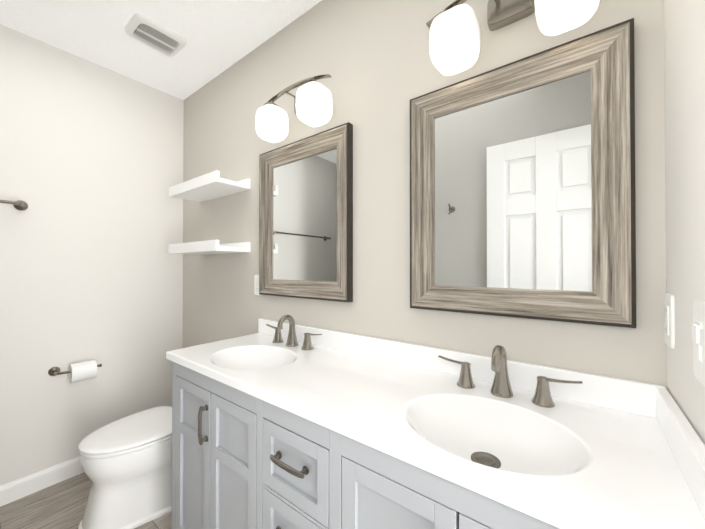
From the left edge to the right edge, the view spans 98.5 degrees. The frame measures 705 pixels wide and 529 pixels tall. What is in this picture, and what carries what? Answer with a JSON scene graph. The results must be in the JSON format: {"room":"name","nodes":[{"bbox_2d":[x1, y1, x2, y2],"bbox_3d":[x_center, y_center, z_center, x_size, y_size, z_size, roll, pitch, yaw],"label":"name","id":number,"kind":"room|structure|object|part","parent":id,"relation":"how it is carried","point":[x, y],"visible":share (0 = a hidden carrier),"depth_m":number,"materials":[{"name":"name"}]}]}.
{"room":"bathroom","nodes":[
{"label":"bathroom","id":0,"kind":"room"},
{"bbox_2d":[0,473,171,528],"bbox_3d":[-0.805,1.294,0.796,2.776,0.100,2.000,0,-1,37],"label":"floor","id":1,"kind":"structure","parent":0,"point":[61,505],"depth_m":1.54,"materials":[{"name":"brown wood"}]},
{"bbox_2d":[78,406,171,528],"bbox_3d":[-1.046,0.899,1.667,0.406,0.703,0.687,0,-1,37],"label":"toilet","id":2,"kind":"object","parent":1,"relation":"on","point":[126,463],"visible":0.48,"depth_m":1.45,"materials":[{"name":"white ceramic"}]},
{"bbox_3d":[-1.109,0.859,1.584,0.378,0.040,0.479,0,-1,37],"label":"seat","id":3,"kind":"part","parent":2,"relation":"part of","materials":[{"name":"white"}]},
{"bbox_2d":[172,375,481,528],"bbox_3d":[-0.024,0.862,1.018,1.592,0.769,0.502,0,-1,37],"label":"bathroom vanity","id":4,"kind":"object","parent":1,"relation":"on","point":[232,468],"depth_m":0.94,"materials":[{"name":"painted wood"},{"name":"cultured marble"},{"name":"brushed nickel"}]},
{"bbox_2d":[166,331,704,528],"bbox_3d":[-0.025,0.420,1.030,1.604,0.087,0.490,0,-1,37],"label":"countertop","id":5,"kind":"structure","parent":4,"relation":"on","point":[490,455],"depth_m":0.73,"materials":[{"name":"white stone"}]},
{"bbox_2d":[0,24,183,485],"bbox_3d":[-1.869,-0.002,1.616,0.100,2.505,1.800,0,-1,37],"label":"wall","id":6,"kind":"structure","parent":0,"point":[91,168],"depth_m":1.83,"materials":[{"name":"white paint"}]},
{"bbox_2d":[0,200,27,210],"bbox_3d":[-1.988,-0.321,1.310,0.084,0.054,0.819,0,-1,37],"label":"towel rail","id":7,"kind":"object","parent":6,"relation":"attached to","point":[20,205],"visible":1,"depth_m":1.59,"materials":[{"name":"silver metal"}]},
{"bbox_2d":[0,456,83,506],"bbox_3d":[-1.824,1.200,1.572,0.014,0.100,1.800,0,-1,37],"label":"baseboard","id":8,"kind":"structure","parent":6,"relation":"attached to","point":[12,491],"depth_m":1.68,"materials":[{"name":"white wood"}]},
{"bbox_2d":[48,360,101,382],"bbox_3d":[-1.605,0.629,1.768,0.130,0.115,0.222,0,-1,37],"label":"toilet paper holder","id":9,"kind":"object","parent":6,"relation":"attached to","point":[80,371],"visible":1,"depth_m":1.75,"materials":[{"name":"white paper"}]},
{"bbox_2d":[0,0,321,99],"bbox_3d":[-0.805,-1.311,0.816,2.776,0.100,2.000,0,-1,37],"label":"ceiling","id":10,"kind":"structure","parent":0,"point":[220,36],"depth_m":1.62,"materials":[{"name":"white paint"}]},
{"bbox_2d":[125,13,186,56],"bbox_3d":[-1.073,-1.242,1.664,0.210,0.024,0.250,0,-1,37],"label":"fan","id":11,"kind":"object","parent":10,"relation":"attached to","point":[148,31],"visible":1,"depth_m":1.64,"materials":[{"name":"white plastic"}]},
{"bbox_2d":[183,0,666,388],"bbox_3d":[-0.229,-0.003,1.562,2.776,2.505,0.100,0,-1,37],"label":"wall","id":12,"kind":"structure","parent":0,"point":[372,58],"depth_m":1.24,"materials":[{"name":"grey paint"}]},
{"bbox_2d":[168,240,249,254],"bbox_3d":[-0.895,-0.101,1.873,0.590,0.060,0.210,0,-1,37],"label":"shelf","id":13,"kind":"object","parent":12,"relation":"attached to","point":[205,247],"visible":1,"depth_m":1.77,"materials":[{"name":"white wood"}]},
{"bbox_2d":[169,170,250,201],"bbox_3d":[-0.895,-0.470,1.876,0.590,0.060,0.210,0,-1,37],"label":"shelf","id":14,"kind":"object","parent":12,"relation":"attached to","point":[208,186],"visible":1,"depth_m":1.78,"materials":[{"name":"white wood"}]},
{"bbox_2d":[254,275,259,294],"bbox_3d":[-0.535,0.116,1.725,0.072,0.116,0.008,0,-1,37],"label":"electrical outlet","id":15,"kind":"object","parent":12,"relation":"attached to","point":[256,284],"visible":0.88,"depth_m":1.73,"materials":[{"name":"white plastic"}]},
{"bbox_2d":[255,74,332,142],"bbox_3d":[-0.274,-0.736,1.431,0.472,0.217,0.170,0,-1,37],"label":"sconce","id":16,"kind":"object","parent":12,"relation":"attached to","point":[313,103],"visible":1,"depth_m":1.40,"materials":[{"name":"white glass"}]},
{"bbox_2d":[259,122,352,301],"bbox_3d":[-0.258,-0.223,1.500,0.628,0.773,0.033,0,-1,37],"label":"mirror","id":17,"kind":"object","parent":12,"relation":"attached to","point":[305,218],"visible":0.98,"depth_m":1.47,"materials":[{"name":"grey mirror"}]},
{"bbox_2d":[258,319,664,418],"bbox_3d":[0.117,0.339,1.218,1.604,0.080,0.020,0,-1,37],"label":"backsplash","id":18,"kind":"structure","parent":12,"relation":"attached to","point":[636,397],"depth_m":0.93,"materials":[{"name":"white stone"}]},
{"bbox_2d":[426,0,599,75],"bbox_3d":[0.446,-0.740,0.883,0.472,0.217,0.170,0,-1,37],"label":"sconce","id":19,"kind":"object","parent":12,"relation":"attached to","point":[454,40],"visible":1,"depth_m":0.90,"materials":[{"name":"white glass"}]},
{"bbox_2d":[410,18,635,327],"bbox_3d":[0.465,-0.227,0.950,0.615,0.773,0.033,0,-1,37],"label":"mirror","id":20,"kind":"object","parent":12,"relation":"attached to","point":[522,189],"visible":0.98,"depth_m":0.90,"materials":[{"name":"grey mirror"}]},
{"bbox_2d":[664,0,704,443],"bbox_3d":[0.260,-0.015,-0.004,0.100,2.505,1.800,0,-1,37],"label":"wall","id":21,"kind":"structure","parent":0,"point":[684,45],"depth_m":0.60,"materials":[{"name":"white paint"}]},
{"bbox_2d":[664,293,674,348],"bbox_3d":[0.730,0.128,0.703,0.010,0.120,0.072,0,-1,37],"label":"outlet","id":22,"kind":"object","parent":21,"relation":"attached to","point":[669,319],"visible":1,"depth_m":0.69,"materials":[{"name":"white plastic"}]},
{"bbox_2d":[654,387,704,526],"bbox_3d":[0.600,0.334,0.544,0.020,0.080,0.465,0,-1,37],"label":"backsplash","id":23,"kind":"structure","parent":21,"relation":"attached to","point":[687,448],"depth_m":0.54,"materials":[{"name":"white stone"}]},
{"bbox_2d":[692,299,704,386],"bbox_3d":[0.566,0.129,0.490,0.012,0.138,0.124,0,-1,37],"label":"switch plate","id":24,"kind":"object","parent":21,"relation":"attached to","point":[698,332],"visible":1,"depth_m":0.50,"materials":[{"name":"white plastic"}]}
]}

